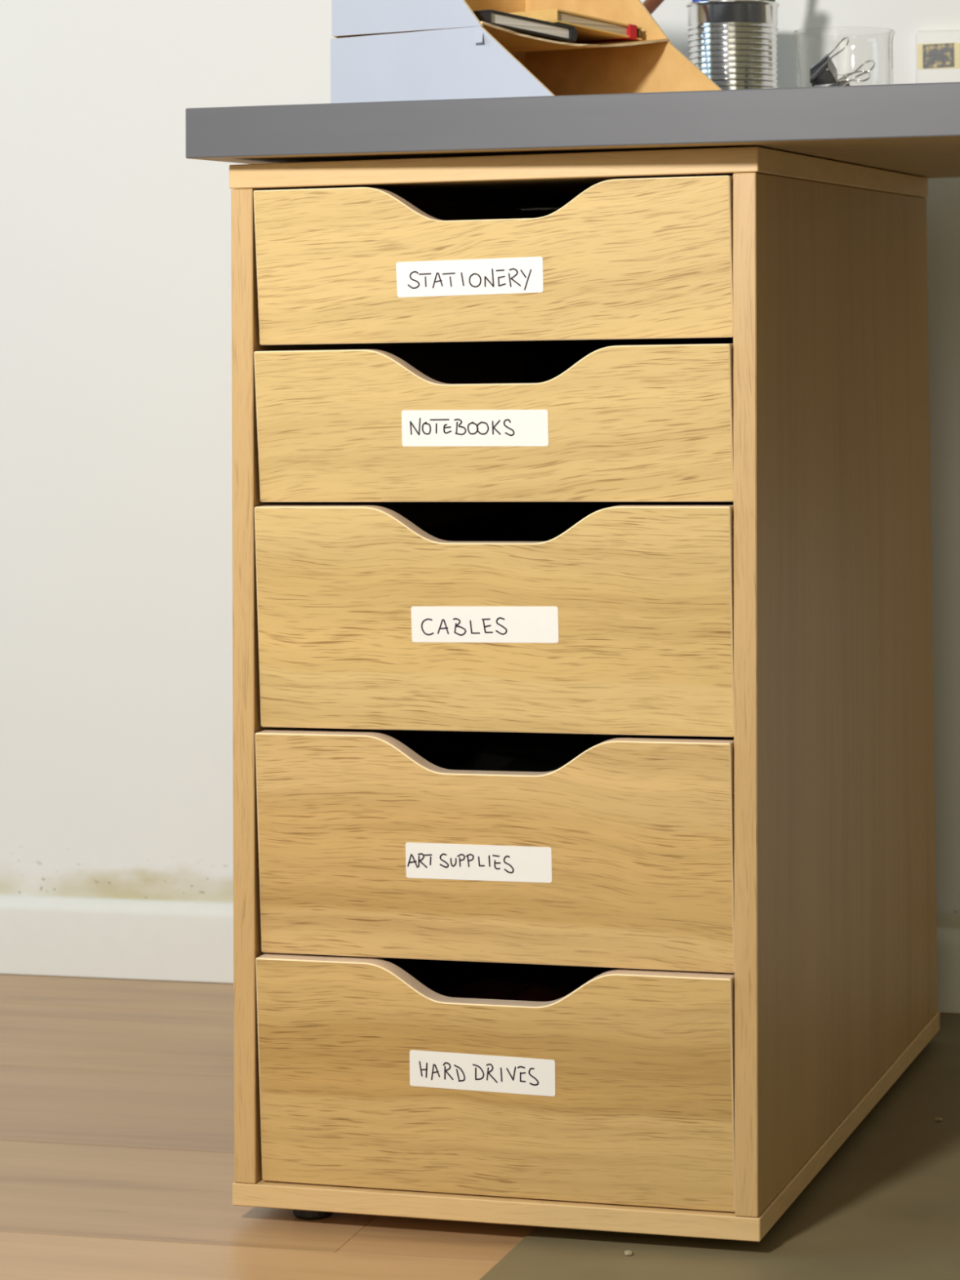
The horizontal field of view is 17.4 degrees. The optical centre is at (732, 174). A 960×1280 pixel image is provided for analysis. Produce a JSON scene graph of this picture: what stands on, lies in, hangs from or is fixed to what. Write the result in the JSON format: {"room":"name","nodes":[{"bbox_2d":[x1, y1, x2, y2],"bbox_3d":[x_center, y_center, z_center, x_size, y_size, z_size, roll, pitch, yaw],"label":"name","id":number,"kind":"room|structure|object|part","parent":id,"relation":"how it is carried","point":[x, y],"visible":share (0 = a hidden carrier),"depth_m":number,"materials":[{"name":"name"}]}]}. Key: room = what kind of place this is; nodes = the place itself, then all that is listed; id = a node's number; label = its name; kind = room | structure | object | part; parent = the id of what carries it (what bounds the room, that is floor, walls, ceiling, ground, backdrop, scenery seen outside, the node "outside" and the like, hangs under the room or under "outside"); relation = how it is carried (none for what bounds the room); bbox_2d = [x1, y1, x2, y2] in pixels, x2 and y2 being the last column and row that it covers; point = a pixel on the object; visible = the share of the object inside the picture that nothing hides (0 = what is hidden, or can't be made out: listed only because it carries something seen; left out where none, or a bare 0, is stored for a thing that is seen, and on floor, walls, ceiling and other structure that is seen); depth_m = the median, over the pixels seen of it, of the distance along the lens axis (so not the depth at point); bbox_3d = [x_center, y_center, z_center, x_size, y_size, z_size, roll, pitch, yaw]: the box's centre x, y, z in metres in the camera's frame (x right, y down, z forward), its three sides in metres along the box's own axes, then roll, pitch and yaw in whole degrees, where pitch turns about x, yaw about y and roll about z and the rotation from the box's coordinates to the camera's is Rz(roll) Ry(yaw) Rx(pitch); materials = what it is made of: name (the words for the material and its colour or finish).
{"room":"home office","nodes":[
{"label":"home office","id":0,"kind":"room"},
{"bbox_2d":[0,0,959,928],"bbox_3d":[-0.153,-0.534,2.818,5.200,2.500,0.120,-1,-2,13],"label":"wall","id":1,"kind":"structure","parent":0,"point":[116,519],"depth_m":2.81,"materials":[{"name":"white paint"}]},
{"bbox_2d":[0,893,959,1013],"bbox_3d":[-0.157,0.678,2.706,5.200,0.068,0.012,-1,-2,13],"label":"baseboard","id":2,"kind":"structure","parent":1,"relation":"attached to","point":[140,939],"depth_m":2.79,"materials":[{"name":"white paint"}]},
{"bbox_2d":[915,29,959,83],"bbox_3d":[0.255,-0.080,2.643,0.202,0.088,0.011,-1,-2,13],"label":"frame","id":3,"kind":"object","parent":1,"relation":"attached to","point":[937,52],"visible":0.62,"depth_m":2.66,"materials":[{"name":"white plastic"}]},
{"bbox_2d":[922,43,954,68],"bbox_3d":[0.176,-0.101,2.656,0.027,0.021,0.001,-1,-2,15],"label":"picture","id":4,"kind":"object","parent":3,"relation":"on","point":[935,55],"depth_m":2.66},
{"bbox_2d":[0,973,959,1279],"bbox_3d":[-0.679,0.680,1.103,6.855,0.050,4.400,-1,-2,15],"label":"floor","id":5,"kind":"structure","parent":0,"point":[117,1095],"depth_m":2.19,"materials":[{"name":"brown wood"}]},
{"bbox_2d":[229,146,939,1241],"bbox_3d":[-0.084,0.346,2.291,0.363,0.700,0.585,-1,-2,15],"label":"drawer unit","id":6,"kind":"object","parent":5,"relation":"on","point":[624,454],"visible":1,"depth_m":2.03,"materials":[{"name":"brown wood"}]},
{"bbox_3d":[-0.250,0.346,2.337,0.015,0.653,0.580,-1,-2,15],"label":"panel","id":7,"kind":"part","parent":6,"relation":"part of","materials":[{"name":"brown wood"}]},
{"bbox_3d":[-0.155,0.163,2.027,0.325,0.103,0.025,-1,-2,15],"label":"drawer","id":8,"kind":"part","parent":6,"relation":"part of","materials":[{"name":"brown wood"}]},
{"bbox_3d":[-0.156,0.057,2.031,0.326,0.106,0.025,-1,-2,15],"label":"drawer","id":9,"kind":"part","parent":6,"relation":"part of","materials":[{"name":"brown wood"}]},
{"bbox_3d":[-0.155,0.288,2.023,0.324,0.148,0.025,-1,-2,15],"label":"drawer","id":10,"kind":"part","parent":6,"relation":"part of","materials":[{"name":"brown wood"}]},
{"bbox_3d":[-0.154,0.436,2.017,0.323,0.147,0.025,-1,-2,15],"label":"drawer","id":11,"kind":"part","parent":6,"relation":"part of","materials":[{"name":"brown wood"}]},
{"bbox_3d":[-0.153,0.584,2.011,0.322,0.148,0.025,-1,-2,15],"label":"drawer","id":12,"kind":"part","parent":6,"relation":"part of","materials":[{"name":"brown wood"}]},
{"bbox_2d":[185,81,959,177],"bbox_3d":[0.389,-0.033,2.171,1.374,0.040,0.646,-1,-2,17],"label":"desk","id":13,"kind":"object","parent":6,"relation":"on","point":[913,129],"visible":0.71,"depth_m":1.99,"materials":[{"name":"grey laminate"}]},
{"bbox_2d":[330,26,721,103],"bbox_3d":[-0.140,-0.069,2.289,0.232,0.062,0.214,-2,-3,39],"label":"magazine file","id":14,"kind":"object","parent":13,"relation":"on","point":[468,62],"visible":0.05,"depth_m":2.25,"materials":[{"name":"white cardboard"}]},
{"bbox_3d":[-0.203,-0.072,2.210,0.212,0.062,0.096,-1,-2,15],"label":"panel","id":15,"kind":"part","parent":14,"relation":"part of","materials":[{"name":"white cardboard"}]},
{"bbox_2d":[331,0,671,53],"bbox_3d":[-0.170,-0.143,2.319,0.150,0.105,0.210,-2,-3,39],"label":"tray","id":16,"kind":"object","parent":14,"relation":"on","point":[349,18],"visible":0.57,"depth_m":2.27,"materials":[{"name":"cardboard"}]},
{"bbox_3d":[-0.235,-0.150,2.238,0.149,0.097,0.002,-2,-3,39],"label":"panel","id":17,"kind":"part","parent":16,"relation":"part of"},
{"bbox_3d":[-0.227,-0.145,2.365,0.002,0.097,0.206,-2,-3,39],"label":"panel","id":18,"kind":"part","parent":16,"relation":"part of","materials":[{"name":"white cardboard"}]},
{"bbox_3d":[-0.168,-0.097,2.316,0.147,0.012,0.206,-2,-3,39],"label":"floor panel","id":19,"kind":"part","parent":16,"relation":"part of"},
{"bbox_2d":[472,9,577,42],"bbox_3d":[-0.181,-0.106,2.291,0.097,0.018,0.094,-2,-3,39],"label":"notebook","id":20,"kind":"object","parent":16,"relation":"in","point":[518,24],"visible":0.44,"depth_m":2.26,"materials":[{"name":"paper"}]},
{"bbox_2d":[509,8,641,44],"bbox_3d":[-0.133,-0.110,2.348,0.091,0.018,0.098,-2,-3,39],"label":"notebook","id":21,"kind":"object","parent":16,"relation":"in","point":[590,29],"visible":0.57,"depth_m":2.32,"materials":[{"name":"red paper"}]},
{"bbox_3d":[-0.105,-0.145,2.400,0.149,0.097,0.002,-2,-3,39],"label":"panel","id":22,"kind":"part","parent":16,"relation":"part of","materials":[{"name":"brown wood"}]},
{"bbox_3d":[-0.228,-0.066,2.363,0.002,0.062,0.206,-2,-3,39],"label":"panel","id":23,"kind":"part","parent":14,"relation":"part of","materials":[{"name":"cardboard"}]},
{"bbox_3d":[-0.073,-0.067,2.372,0.232,0.062,0.002,-2,-3,39],"label":"panel","id":24,"kind":"part","parent":14,"relation":"part of","materials":[{"name":"brown cardboard"}]},
{"bbox_2d":[642,0,664,14],"bbox_3d":[-0.057,-0.152,2.588,0.293,0.247,0.011,2,-3,-45],"label":"wooden stick","id":25,"kind":"object","parent":13,"relation":"on","point":[651,6],"visible":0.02,"depth_m":2.57,"materials":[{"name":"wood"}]},
{"bbox_2d":[685,0,779,89],"bbox_3d":[0.001,-0.085,2.590,0.078,0.114,0.078,-3,-3,42],"label":"tin can","id":26,"kind":"object","parent":13,"relation":"on","point":[733,42],"visible":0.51,"depth_m":2.56,"materials":[{"name":"silver metal"}]},
{"bbox_2d":[793,28,894,87],"bbox_3d":[0.089,-0.073,2.461,0.080,0.080,0.080,-1,-2,15],"label":"glass jar","id":27,"kind":"object","parent":13,"relation":"on","point":[795,31],"visible":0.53,"depth_m":2.46,"materials":[{"name":"clear glass"}]},
{"bbox_2d":[809,36,871,86],"bbox_3d":[0.083,-0.088,2.454,0.049,0.038,0.034,-1,-2,15],"label":"binder clip","id":28,"kind":"object","parent":27,"relation":"in","point":[819,75],"visible":1,"depth_m":2.46,"materials":[{"name":"black metal"}]},
{"bbox_3d":[0.076,-0.091,2.450,0.041,0.033,0.010,-2,-3,36],"label":"wire handle","id":29,"kind":"part","parent":28,"relation":"part of","materials":[{"name":"metal"}]},
{"bbox_3d":[0.087,-0.076,2.461,0.045,0.012,0.012,-1,-2,4],"label":"wire handle","id":30,"kind":"part","parent":28,"relation":"part of","materials":[{"name":"silver metal"}]},
{"bbox_2d":[827,59,875,86],"bbox_3d":[0.099,-0.072,2.480,0.047,0.037,0.030,0,-2,-12],"label":"binder clip","id":31,"kind":"object","parent":27,"relation":"in","point":[842,82],"visible":0.34,"depth_m":2.48,"materials":[{"name":"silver metal"}]},
{"bbox_3d":[-0.086,0.006,2.307,0.363,0.020,0.580,-1,-2,15],"label":"panel","id":32,"kind":"part","parent":6,"relation":"part of","materials":[{"name":"brown wood"}]},
{"bbox_3d":[-0.081,0.677,2.281,0.362,0.015,0.580,-1,-2,15],"label":"panel","id":33,"kind":"part","parent":6,"relation":"part of","materials":[{"name":"brown wood"}]},
{"bbox_3d":[-0.013,0.351,2.565,0.328,0.657,0.008,-1,-2,15],"label":"panel","id":34,"kind":"part","parent":6,"relation":"part of","materials":[{"name":"beige wood"}]},
{"bbox_3d":[0.081,0.338,2.251,0.020,0.657,0.580,-1,-2,15],"label":"panel","id":35,"kind":"part","parent":6,"relation":"part of","materials":[{"name":"brown wood"}]},
{"bbox_2d":[479,1013,959,1279],"bbox_3d":[0.440,0.660,1.525,1.351,0.002,1.979,-1,-2,15],"label":"floor mat","id":36,"kind":"object","parent":5,"relation":"on","point":[886,1205],"visible":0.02,"depth_m":2.01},
{"bbox_2d":[624,1249,632,1255],"bbox_3d":[-0.066,0.680,1.964,0.005,0.003,0.006,-1,-2,15],"label":"crumb","id":37,"kind":"object","parent":36,"relation":"on","point":[626,1252],"visible":1,"depth_m":1.96,"materials":[{"name":"beige food"}]},
{"bbox_2d":[934,1116,942,1120],"bbox_3d":[0.151,0.690,2.277,0.005,0.003,0.006,-1,-2,15],"label":"crumb","id":38,"kind":"object","parent":36,"relation":"on","point":[937,1118],"visible":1,"depth_m":2.27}
]}

